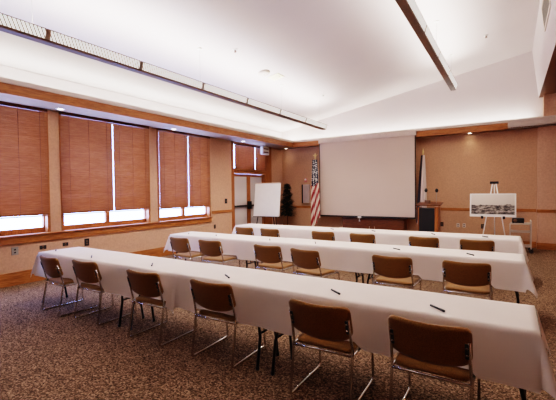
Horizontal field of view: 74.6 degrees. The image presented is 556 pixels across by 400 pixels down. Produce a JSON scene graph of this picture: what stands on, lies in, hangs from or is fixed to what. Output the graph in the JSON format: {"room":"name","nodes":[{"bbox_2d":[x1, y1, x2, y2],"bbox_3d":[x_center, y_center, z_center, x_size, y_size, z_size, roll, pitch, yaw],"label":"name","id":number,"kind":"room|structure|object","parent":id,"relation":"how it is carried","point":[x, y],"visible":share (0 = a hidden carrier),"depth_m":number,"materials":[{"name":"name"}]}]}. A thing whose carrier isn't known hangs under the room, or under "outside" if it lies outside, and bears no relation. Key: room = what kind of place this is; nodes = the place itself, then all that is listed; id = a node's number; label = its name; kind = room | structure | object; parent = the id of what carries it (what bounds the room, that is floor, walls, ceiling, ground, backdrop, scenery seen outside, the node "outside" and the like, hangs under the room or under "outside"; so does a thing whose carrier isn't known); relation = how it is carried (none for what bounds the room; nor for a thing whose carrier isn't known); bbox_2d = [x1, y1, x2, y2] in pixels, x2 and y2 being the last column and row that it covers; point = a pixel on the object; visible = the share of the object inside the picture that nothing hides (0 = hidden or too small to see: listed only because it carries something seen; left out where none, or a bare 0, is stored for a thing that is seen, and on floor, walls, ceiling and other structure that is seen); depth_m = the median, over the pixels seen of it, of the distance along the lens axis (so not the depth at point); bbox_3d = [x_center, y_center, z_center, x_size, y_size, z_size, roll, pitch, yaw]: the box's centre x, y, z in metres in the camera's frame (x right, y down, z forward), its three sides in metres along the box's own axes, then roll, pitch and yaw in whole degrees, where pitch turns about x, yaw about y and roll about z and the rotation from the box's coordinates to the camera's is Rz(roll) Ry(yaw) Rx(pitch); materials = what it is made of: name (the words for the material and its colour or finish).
{"room":"conference room","nodes":[
{"label":"conference room","id":0,"kind":"room"},
{"bbox_2d":[0,65,282,273],"bbox_3d":[-3.870,-0.455,7.880,0.200,3.840,15.150,0,2,33],"label":"wall","id":1,"kind":"structure","parent":0,"point":[220,149],"depth_m":8.64,"materials":[{"name":"beige paint"}]},
{"bbox_2d":[11,247,18,254],"bbox_3d":[-4.655,0.905,6.461,0.011,0.140,0.110,0,2,33],"label":"wall socket","id":2,"kind":"object","parent":1,"relation":"attached to","point":[14,250],"visible":1,"depth_m":6.45,"materials":[{"name":"grey plastic"}]},
{"bbox_2d":[0,110,50,235],"bbox_3d":[-4.969,-0.518,6.116,0.182,2.320,2.050,0,2,33],"label":"window","id":3,"kind":"structure","parent":1,"relation":"in","point":[46,220],"depth_m":6.90,"materials":[{"name":"brown wood"}]},
{"bbox_2d":[0,101,49,218],"bbox_3d":[-4.593,-0.685,6.460,0.074,2.008,0.984,0,2,33],"label":"blind","id":4,"kind":"object","parent":3,"relation":"attached to","point":[24,188],"visible":1,"depth_m":6.53,"materials":[{"name":"brown wood"}]},
{"bbox_2d":[84,238,88,245],"bbox_3d":[-3.956,0.874,7.557,0.011,0.150,0.100,0,2,33],"label":"wall socket","id":5,"kind":"object","parent":1,"relation":"attached to","point":[86,241],"visible":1,"depth_m":7.55,"materials":[{"name":"black plastic"}]},
{"bbox_2d":[0,247,178,287],"bbox_3d":[-3.809,1.349,7.781,0.020,0.235,14.950,0,2,33],"label":"baseboard","id":6,"kind":"structure","parent":1,"relation":"attached to","point":[20,277],"depth_m":6.62,"materials":[{"name":"brown wood"}]},
{"bbox_2d":[58,112,150,230],"bbox_3d":[-3.749,-0.581,8.030,0.182,2.320,2.090,0,2,33],"label":"window","id":7,"kind":"structure","parent":1,"relation":"in","point":[146,213],"depth_m":7.94,"materials":[{"name":"brown wood"}]},
{"bbox_2d":[59,111,114,214],"bbox_3d":[-3.905,-0.721,7.538,0.074,2.008,1.095,0,2,33],"label":"blind","id":8,"kind":"object","parent":7,"relation":"attached to","point":[86,143],"visible":1,"depth_m":7.50,"materials":[{"name":"brown wood"}]},
{"bbox_2d":[112,120,150,211],"bbox_3d":[-3.351,-0.749,8.408,0.074,2.008,0.941,0,2,33],"label":"blind","id":9,"kind":"object","parent":7,"relation":"attached to","point":[130,141],"visible":1,"depth_m":8.38,"materials":[{"name":"brown wood"}]},
{"bbox_2d":[0,217,212,245],"bbox_3d":[-4.888,0.730,6.070,0.035,0.125,10.940,0,2,33],"label":"trim","id":10,"kind":"structure","parent":1,"relation":"attached to","point":[45,237],"depth_m":7.63,"materials":[{"name":"brown wood"}]},
{"bbox_2d":[0,77,292,142],"bbox_3d":[-3.387,-1.924,7.186,0.090,0.080,14.580,0,2,33],"label":"trim","id":11,"kind":"structure","parent":1,"relation":"attached to","point":[2,79],"depth_m":7.37,"materials":[{"name":"brown wood"}]},
{"bbox_2d":[0,93,293,148],"bbox_3d":[-3.568,-1.746,7.526,0.680,0.030,14.950,0,2,33],"label":"trim","id":12,"kind":"structure","parent":1,"relation":"attached to","point":[3,97],"depth_m":7.78,"materials":[{"name":"paint"}]},
{"bbox_2d":[0,82,293,147],"bbox_3d":[-3.371,-1.802,7.203,0.040,0.165,14.620,0,2,33],"label":"trim","id":13,"kind":"structure","parent":1,"relation":"attached to","point":[5,88],"depth_m":7.39,"materials":[{"name":"brown wood"}]},
{"bbox_2d":[156,128,210,221],"bbox_3d":[-2.559,-0.642,9.897,0.182,2.320,1.880,0,2,33],"label":"window","id":14,"kind":"structure","parent":1,"relation":"in","point":[207,210],"depth_m":9.55,"materials":[{"name":"brown wood"}]},
{"bbox_2d":[158,128,188,209],"bbox_3d":[-2.680,-0.773,9.460,0.074,2.028,0.970,0,2,33],"label":"blind","id":15,"kind":"object","parent":14,"relation":"attached to","point":[173,145],"visible":1,"depth_m":9.43,"materials":[{"name":"brown wood"}]},
{"bbox_2d":[188,133,210,207],"bbox_3d":[-2.189,-0.798,10.230,0.074,2.028,0.838,0,2,33],"label":"blind","id":16,"kind":"object","parent":14,"relation":"attached to","point":[198,145],"visible":1,"depth_m":10.21,"materials":[{"name":"brown wood"}]},
{"bbox_2d":[234,143,255,170],"bbox_3d":[-1.072,-1.396,11.964,0.074,0.848,1.085,0,2,33],"label":"blind","id":17,"kind":"object","parent":1,"relation":"attached to","point":[244,154],"visible":1,"depth_m":11.94,"materials":[{"name":"brown wood"}]},
{"bbox_2d":[212,206,280,213],"bbox_3d":[-0.869,0.309,12.386,0.022,0.085,3.970,0,2,33],"label":"trim","id":18,"kind":"structure","parent":1,"relation":"attached to","point":[218,211],"depth_m":11.09,"materials":[{"name":"brown wood"}]},
{"bbox_2d":[231,141,271,231],"bbox_3d":[-0.907,-0.286,12.474,0.180,3.200,2.270,0,2,33],"label":"door","id":19,"kind":"structure","parent":1,"relation":"in","point":[243,182],"depth_m":12.20,"materials":[{"name":"brown wood"}]},
{"bbox_2d":[255,146,266,171],"bbox_3d":[-0.594,-1.420,12.715,0.074,0.848,0.645,0,2,33],"label":"blind","id":20,"kind":"object","parent":1,"relation":"attached to","point":[260,160],"visible":0.84,"depth_m":12.66,"materials":[{"name":"brown wood"}]},
{"bbox_2d":[261,146,268,154],"bbox_3d":[-0.457,-1.739,12.762,0.099,0.320,0.400,0,2,33],"label":"box","id":21,"kind":"object","parent":1,"relation":"hanging from","point":[264,150],"visible":1,"depth_m":12.66,"materials":[{"name":"white plastic"}]},
{"bbox_2d":[0,0,539,132],"bbox_3d":[0.335,-3.336,5.016,10.450,2.031,15.400,0,2,33],"label":"ceiling","id":22,"kind":"structure","parent":0,"point":[353,53],"depth_m":7.26,"materials":[{"name":"paint"}]},
{"bbox_2d":[0,13,326,129],"bbox_3d":[-1.467,-2.440,6.837,0.208,0.802,10.816,0,2,33],"label":"linear pendant light","id":23,"kind":"object","parent":22,"relation":"hanging from","point":[8,24],"visible":1,"depth_m":5.48,"materials":[{"name":"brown metal"}]},
{"bbox_2d":[258,70,269,75],"bbox_3d":[-0.321,-2.893,8.331,0.277,0.094,0.278,1,2,40],"label":"smoke detector","id":24,"kind":"object","parent":22,"relation":"attached to","point":[262,72],"visible":1,"depth_m":8.26,"materials":[{"name":"grey plastic"}]},
{"bbox_2d":[268,73,284,80],"bbox_3d":[-0.046,-2.926,8.689,0.296,0.068,0.300,0,2,33],"label":"ceiling speaker","id":25,"kind":"object","parent":22,"relation":"attached to","point":[277,76],"visible":1,"depth_m":8.65},
{"bbox_2d":[395,0,457,90],"bbox_3d":[1.612,-3.082,4.854,0.208,0.811,10.816,0,2,33],"label":"linear pendant light","id":26,"kind":"object","parent":22,"relation":"hanging from","point":[409,8],"visible":1,"depth_m":6.26,"materials":[{"name":"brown metal"}]},
{"bbox_2d":[0,247,555,399],"bbox_3d":[0.393,1.533,5.138,10.450,0.100,15.400,0,2,33],"label":"floor","id":27,"kind":"structure","parent":0,"point":[45,355],"depth_m":3.53,"materials":[{"name":"carpet"}]},
{"bbox_2d":[39,255,99,316],"bbox_3d":[-2.909,1.133,5.088,0.511,0.779,0.622,0,2,36],"label":"chair","id":28,"kind":"object","parent":27,"relation":"on","point":[51,267],"visible":0.72,"depth_m":4.86,"materials":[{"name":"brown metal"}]},
{"bbox_2d":[42,278,144,326],"bbox_3d":[-2.538,1.149,5.133,2.000,0.738,0.617,0,2,33],"label":"folding table","id":29,"kind":"object","parent":27,"relation":"on","point":[122,299],"visible":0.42,"depth_m":4.48,"materials":[{"name":"white fabric"},{"name":"black metal"}]},
{"bbox_2d":[31,247,207,312],"bbox_3d":[-2.186,0.968,4.925,3.075,0.391,0.794,0,2,33],"label":"tablecloth","id":30,"kind":"object","parent":29,"relation":"on","point":[112,265],"visible":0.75,"depth_m":4.54,"materials":[{"name":"white fabric"}]},
{"bbox_2d":[72,259,136,324],"bbox_3d":[-2.280,1.134,4.771,0.511,0.779,0.622,0,2,31],"label":"chair","id":31,"kind":"object","parent":27,"relation":"on","point":[87,272],"visible":0.77,"depth_m":4.53,"materials":[{"name":"black metal"}]},
{"bbox_2d":[126,269,197,345],"bbox_3d":[-1.322,1.138,4.137,0.511,0.779,0.622,0,2,31],"label":"chair","id":32,"kind":"object","parent":27,"relation":"on","point":[147,285],"visible":0.77,"depth_m":3.90,"materials":[{"name":"black metal"}]},
{"bbox_2d":[170,237,209,262],"bbox_3d":[-1.686,1.072,6.965,0.511,0.779,0.622,0,2,35],"label":"chair","id":33,"kind":"object","parent":27,"relation":"on","point":[181,245],"visible":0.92,"depth_m":6.74,"materials":[{"name":"black metal"}]},
{"bbox_2d":[130,299,278,370],"bbox_3d":[-0.809,1.156,4.031,2.000,0.738,0.617,0,2,33],"label":"folding table","id":34,"kind":"object","parent":27,"relation":"on","point":[260,332],"visible":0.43,"depth_m":3.34,"materials":[{"name":"black metal"}]},
{"bbox_2d":[175,252,255,268],"bbox_3d":[-1.200,1.081,7.232,2.000,0.738,0.617,0,2,33],"label":"folding table","id":35,"kind":"object","parent":27,"relation":"on","point":[247,263],"visible":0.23,"depth_m":6.65,"materials":[{"name":"black metal"}]},
{"bbox_2d":[163,231,283,261],"bbox_3d":[-1.019,0.896,7.132,2.679,0.386,0.820,0,2,33],"label":"tablecloth","id":36,"kind":"object","parent":35,"relation":"on","point":[242,246],"visible":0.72,"depth_m":6.73,"materials":[{"name":"white fabric"}]},
{"bbox_2d":[198,240,239,266],"bbox_3d":[-1.054,1.075,6.538,0.511,0.779,0.622,0,2,31],"label":"chair","id":37,"kind":"object","parent":27,"relation":"on","point":[213,249],"visible":0.92,"depth_m":6.32,"materials":[{"name":"black metal"}]},
{"bbox_2d":[190,279,265,367],"bbox_3d":[-0.504,1.141,3.651,0.511,0.779,0.622,0,2,31],"label":"chair","id":38,"kind":"object","parent":27,"relation":"on","point":[211,296],"visible":0.84,"depth_m":3.41,"materials":[{"name":"black metal"}]},
{"bbox_2d":[235,227,253,258],"bbox_3d":[-0.661,1.014,8.765,0.511,0.779,0.622,0,2,32],"label":"chair","id":39,"kind":"object","parent":27,"relation":"on","point":[239,230],"visible":0.39,"depth_m":8.49,"materials":[{"name":"black metal"}]},
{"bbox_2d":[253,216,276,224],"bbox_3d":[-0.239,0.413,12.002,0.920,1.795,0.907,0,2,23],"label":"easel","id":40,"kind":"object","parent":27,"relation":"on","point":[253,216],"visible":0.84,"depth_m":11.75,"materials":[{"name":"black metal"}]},
{"bbox_2d":[254,183,280,216],"bbox_3d":[-0.348,-0.015,11.743,0.904,1.070,0.195,0,2,23],"label":"pad","id":41,"kind":"object","parent":40,"relation":"on","point":[267,195],"visible":1,"depth_m":11.72,"materials":[{"name":"white paper"}]},
{"bbox_2d":[260,228,287,262],"bbox_3d":[-0.048,1.017,8.363,0.511,0.779,0.622,0,2,35],"label":"chair","id":42,"kind":"object","parent":27,"relation":"on","point":[264,232],"visible":0.38,"depth_m":8.09,"materials":[{"name":"black metal"}]},
{"bbox_2d":[254,244,298,274],"bbox_3d":[-0.034,1.079,5.888,0.511,0.779,0.622,0,2,33],"label":"chair","id":43,"kind":"object","parent":27,"relation":"on","point":[271,256],"visible":0.91,"depth_m":5.67,"materials":[{"name":"black metal"}]},
{"bbox_2d":[280,183,295,224],"bbox_3d":[0.341,0.341,13.264,0.831,1.878,0.817,0,2,33],"label":"potted tree","id":44,"kind":"object","parent":27,"relation":"on","point":[286,194],"visible":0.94,"depth_m":13.15,"materials":[{"name":"green plant"}]},
{"bbox_2d":[257,261,363,282],"bbox_3d":[0.529,1.087,6.130,2.000,0.738,0.617,0,2,33],"label":"folding table","id":45,"kind":"object","parent":27,"relation":"on","point":[257,261],"visible":0.2,"depth_m":5.63,"materials":[{"name":"black metal"}]},
{"bbox_2d":[290,248,339,279],"bbox_3d":[0.545,1.084,5.421,0.511,0.779,0.622,1,2,42],"label":"chair","id":46,"kind":"object","parent":27,"relation":"on","point":[309,262],"visible":0.94,"depth_m":5.22,"materials":[{"name":"black metal"}]},
{"bbox_2d":[311,154,319,226],"bbox_3d":[1.297,-0.152,12.456,0.357,2.880,0.320,0,2,33],"label":"flag","id":47,"kind":"object","parent":27,"relation":"on","point":[315,198],"visible":0.91,"depth_m":12.38,"materials":[{"name":"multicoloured fabric"}]},
{"bbox_2d":[311,231,334,240],"bbox_3d":[1.048,1.021,7.688,0.511,0.779,0.622,0,2,32],"label":"chair","id":48,"kind":"object","parent":27,"relation":"on","point":[316,235],"visible":0.37,"depth_m":7.41,"materials":[{"name":"black metal"}]},
{"bbox_2d":[289,298,373,399],"bbox_3d":[0.435,1.147,2.958,0.511,0.779,0.622,0,2,32],"label":"chair","id":49,"kind":"object","parent":27,"relation":"on","point":[321,326],"visible":0.88,"depth_m":2.74,"materials":[{"name":"black metal"}]},
{"bbox_2d":[350,233,375,274],"bbox_3d":[1.750,1.024,7.217,0.511,0.779,0.622,0,2,33],"label":"chair","id":50,"kind":"object","parent":27,"relation":"on","point":[359,238],"visible":0.33,"depth_m":6.94,"materials":[{"name":"black metal"}]},
{"bbox_2d":[342,217,407,230],"bbox_3d":[3.134,0.934,11.975,2.100,0.690,0.346,0,2,33],"label":"credenza","id":51,"kind":"object","parent":27,"relation":"on","point":[348,222],"visible":0.6,"depth_m":11.78,"materials":[{"name":"brown wood"}]},
{"bbox_2d":[342,217,407,219],"bbox_3d":[3.136,0.604,11.975,2.100,0.030,0.325,0,2,33],"label":"countertop","id":52,"kind":"structure","parent":51,"relation":"on","point":[342,217],"depth_m":11.74,"materials":[{"name":"brown wood"}]},
{"bbox_2d":[372,254,421,290],"bbox_3d":[1.574,1.086,4.840,0.511,0.779,0.622,0,2,33],"label":"chair","id":53,"kind":"object","parent":27,"relation":"on","point":[394,270],"visible":0.95,"depth_m":4.62,"materials":[{"name":"black metal"}]},
{"bbox_2d":[271,308,541,399],"bbox_3d":[0.882,1.163,2.954,2.000,0.738,0.617,0,2,33],"label":"folding table","id":54,"kind":"object","parent":27,"relation":"on","point":[522,391],"visible":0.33,"depth_m":3.22,"materials":[{"name":"black metal"}]},
{"bbox_2d":[165,263,555,398],"bbox_3d":[0.411,0.971,3.269,3.326,0.386,0.824,0,2,33],"label":"tablecloth","id":55,"kind":"object","parent":54,"relation":"on","point":[509,348],"visible":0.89,"depth_m":2.74,"materials":[{"name":"white fabric"}]},
{"bbox_2d":[430,304,444,311],"bbox_3d":[1.143,0.775,2.619,0.018,0.019,0.147,-1,1,-15],"label":"pen","id":56,"kind":"object","parent":55,"relation":"on","point":[431,305],"visible":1,"depth_m":2.61,"materials":[{"name":"black plastic"}]},
{"bbox_2d":[416,150,426,223],"bbox_3d":[4.316,-0.129,10.888,0.346,2.840,0.320,0,2,33],"label":"flag","id":57,"kind":"object","parent":27,"relation":"on","point":[422,194],"visible":0.66,"depth_m":10.81,"materials":[{"name":"white fabric"}]},
{"bbox_2d":[409,236,439,281],"bbox_3d":[2.696,1.028,6.638,0.511,0.779,0.622,0,2,33],"label":"chair","id":58,"kind":"object","parent":27,"relation":"on","point":[431,242],"visible":0.36,"depth_m":6.37,"materials":[{"name":"black metal"}]},
{"bbox_2d":[415,188,442,231],"bbox_3d":[4.270,0.487,10.284,0.650,1.640,0.520,0,2,33],"label":"lectern","id":59,"kind":"object","parent":27,"relation":"on","point":[428,218],"visible":0.76,"depth_m":10.14,"materials":[{"name":"brown wood"}]},
{"bbox_2d":[388,315,480,399],"bbox_3d":[1.097,1.149,2.548,0.511,0.779,0.622,0,2,34],"label":"chair","id":60,"kind":"object","parent":27,"relation":"on","point":[425,347],"visible":0.98,"depth_m":2.33,"materials":[{"name":"black metal"}]},
{"bbox_2d":[367,255,526,303],"bbox_3d":[2.220,1.094,5.053,2.000,0.738,0.617,0,2,33],"label":"folding table","id":61,"kind":"object","parent":27,"relation":"on","point":[369,277],"visible":0.19,"depth_m":4.55,"materials":[{"name":"black metal"}]},
{"bbox_2d":[269,238,536,296],"bbox_3d":[1.582,0.904,5.475,3.730,0.390,0.816,0,2,33],"label":"tablecloth","id":62,"kind":"object","parent":61,"relation":"on","point":[510,271],"visible":0.78,"depth_m":4.97,"materials":[{"name":"white fabric"}]},
{"bbox_2d":[442,260,492,299],"bbox_3d":[2.295,1.088,4.416,0.511,0.779,0.622,0,2,32],"label":"chair","id":63,"kind":"object","parent":27,"relation":"on","point":[473,278],"visible":0.91,"depth_m":4.20,"materials":[{"name":"black metal"}]},
{"bbox_2d":[460,239,494,287],"bbox_3d":[3.385,1.030,6.199,0.511,0.779,0.622,0,2,31],"label":"chair","id":64,"kind":"object","parent":27,"relation":"on","point":[465,244],"visible":0.34,"depth_m":5.93,"materials":[{"name":"black metal"}]},
{"bbox_2d":[481,181,504,234],"bbox_3d":[5.208,0.439,8.789,0.626,1.771,0.736,0,2,33],"label":"easel","id":65,"kind":"object","parent":27,"relation":"on","point":[491,182],"visible":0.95,"depth_m":8.68,"materials":[{"name":"white plastic"}]},
{"bbox_2d":[470,193,515,216],"bbox_3d":[5.048,0.123,8.593,0.940,0.547,0.090,0,2,31],"label":"landscape picture","id":66,"kind":"object","parent":65,"relation":"on","point":[485,205],"visible":1,"depth_m":8.57,"materials":[{"name":"white paper"}]},
{"bbox_2d":[509,220,533,252],"bbox_3d":[6.156,0.909,9.274,0.540,0.801,0.410,0,2,33],"label":"utility cart","id":67,"kind":"object","parent":27,"relation":"on","point":[529,246],"visible":0.75,"depth_m":9.10,"materials":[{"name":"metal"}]},
{"bbox_2d":[512,217,523,222],"bbox_3d":[6.073,0.517,9.234,0.260,0.130,0.295,0,2,33],"label":"projector","id":68,"kind":"object","parent":67,"relation":"on","point":[514,219],"visible":1,"depth_m":9.14,"materials":[{"name":"black plastic"}]},
{"bbox_2d":[511,222,530,224],"bbox_3d":[6.152,0.596,9.266,0.420,0.030,0.400,0,2,33],"label":"shelf","id":69,"kind":"object","parent":67,"relation":"attached to","point":[525,223],"depth_m":9.11,"materials":[{"name":"metal"}]},
{"bbox_2d":[511,230,530,232],"bbox_3d":[6.155,0.795,9.271,0.420,0.030,0.400,0,2,33],"label":"shelf","id":70,"kind":"object","parent":67,"relation":"attached to","point":[517,231],"depth_m":9.15,"materials":[{"name":"metal"}]},
{"bbox_2d":[282,51,542,241],"bbox_3d":[4.352,-1.549,11.470,10.200,5.650,0.200,0,2,33],"label":"wall","id":71,"kind":"structure","parent":0,"point":[458,166],"depth_m":10.69,"materials":[{"name":"beige paint"}]},
{"bbox_2d":[302,184,309,202],"bbox_3d":[1.031,-0.229,13.455,0.305,0.690,0.097,0,2,33],"label":"picture","id":72,"kind":"object","parent":71,"relation":"attached to","point":[305,187],"visible":1,"depth_m":13.40,"materials":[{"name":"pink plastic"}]},
{"bbox_2d":[318,131,415,221],"bbox_3d":[2.803,-0.693,11.873,3.240,2.795,0.089,0,2,33],"label":"projection screen","id":73,"kind":"object","parent":71,"relation":"attached to","point":[367,176],"visible":0.98,"depth_m":11.77,"materials":[{"name":"fabric"}]},
{"bbox_2d":[293,123,507,146],"bbox_3d":[3.359,-1.992,11.556,6.630,0.165,0.040,0,2,33],"label":"trim","id":74,"kind":"structure","parent":71,"relation":"attached to","point":[502,126],"depth_m":10.47,"materials":[{"name":"brown wood"}]},
{"bbox_2d":[285,206,535,211],"bbox_3d":[3.565,0.268,11.900,7.978,0.085,0.022,0,2,33],"label":"trim","id":75,"kind":"structure","parent":71,"relation":"attached to","point":[444,209],"depth_m":10.77,"materials":[{"name":"brown wood"}]},
{"bbox_2d":[293,115,555,142],"bbox_3d":[4.456,-2.110,10.858,9.370,0.080,0.090,0,2,33],"label":"trim","id":76,"kind":"structure","parent":71,"relation":"attached to","point":[551,116],"depth_m":10.49,"materials":[{"name":"brown wood"}]},
{"bbox_2d":[294,124,555,147],"bbox_3d":[4.571,-1.930,10.992,9.320,0.030,0.350,0,2,33],"label":"trim","id":77,"kind":"structure","parent":71,"relation":"attached to","point":[529,127],"depth_m":10.18,"materials":[{"name":"paint"}]},
{"bbox_2d":[508,118,555,128],"bbox_3d":[7.277,-1.976,9.052,2.670,0.165,0.050,0,2,33],"label":"trim","id":78,"kind":"structure","parent":71,"relation":"attached to","point":[543,122],"depth_m":9.47,"materials":[{"name":"brown wood"}]},
{"bbox_2d":[523,241,555,249],"bbox_3d":[4.365,1.196,11.303,9.980,0.170,0.220,0,2,33],"label":"baseboard","id":79,"kind":"structure","parent":71,"relation":"attached to","point":[545,246],"depth_m":9.54,"materials":[{"name":"brown wood"}]},
{"bbox_2d":[536,209,555,212],"bbox_3d":[7.703,0.288,9.131,2.022,0.085,0.200,0,2,33],"label":"trim","id":80,"kind":"structure","parent":71,"relation":"attached to","point":[537,210],"depth_m":9.49,"materials":[{"name":"brown wood"}]},
{"bbox_2d":[532,0,555,97],"bbox_3d":[5.702,-3.431,6.070,2.130,1.650,7.350,0,2,33],"label":"wall","id":81,"kind":"structure","parent":0,"point":[544,44],"depth_m":7.64,"materials":[{"name":"paint"}]},
{"bbox_2d":[541,0,550,31],"bbox_3d":[4.747,-3.433,6.471,0.072,0.479,1.200,0,2,33],"label":"air vent","id":82,"kind":"object","parent":81,"relation":"in","point":[546,4],"visible":1,"depth_m":6.57,"materials":[{"name":"white metal"}]},
{"bbox_2d":[537,93,555,243],"bbox_3d":[7.677,-0.703,9.064,2.000,4.000,0.330,0,2,33],"label":"wall pier","id":83,"kind":"object","parent":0,"point":[546,161],"visible":0.8,"depth_m":9.46,"materials":[{"name":"beige paint"}]},
{"bbox_3d":[-0.061,1.022,9.019,2.000,0.738,0.617,0,2,33],"label":"folding table","id":84,"kind":"object","parent":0,"visible":0},
{"bbox_2d":[232,224,335,238],"bbox_3d":[0.179,0.840,8.882,2.841,0.390,0.824,0,2,33],"label":"tablecloth","id":85,"kind":"object","parent":84,"relation":"on","point":[285,231],"visible":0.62,"depth_m":8.54,"materials":[{"name":"white fabric"}]},
{"bbox_3d":[3.359,1.036,6.840,2.000,0.738,0.617,0,2,33],"label":"folding table","id":86,"kind":"object","parent":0,"visible":0},
{"bbox_2d":[329,228,528,260],"bbox_3d":[2.781,0.850,7.224,3.571,0.398,0.781,0,2,33],"label":"tablecloth","id":87,"kind":"object","parent":86,"relation":"on","point":[503,243],"visible":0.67,"depth_m":6.88,"materials":[{"name":"white fabric"}]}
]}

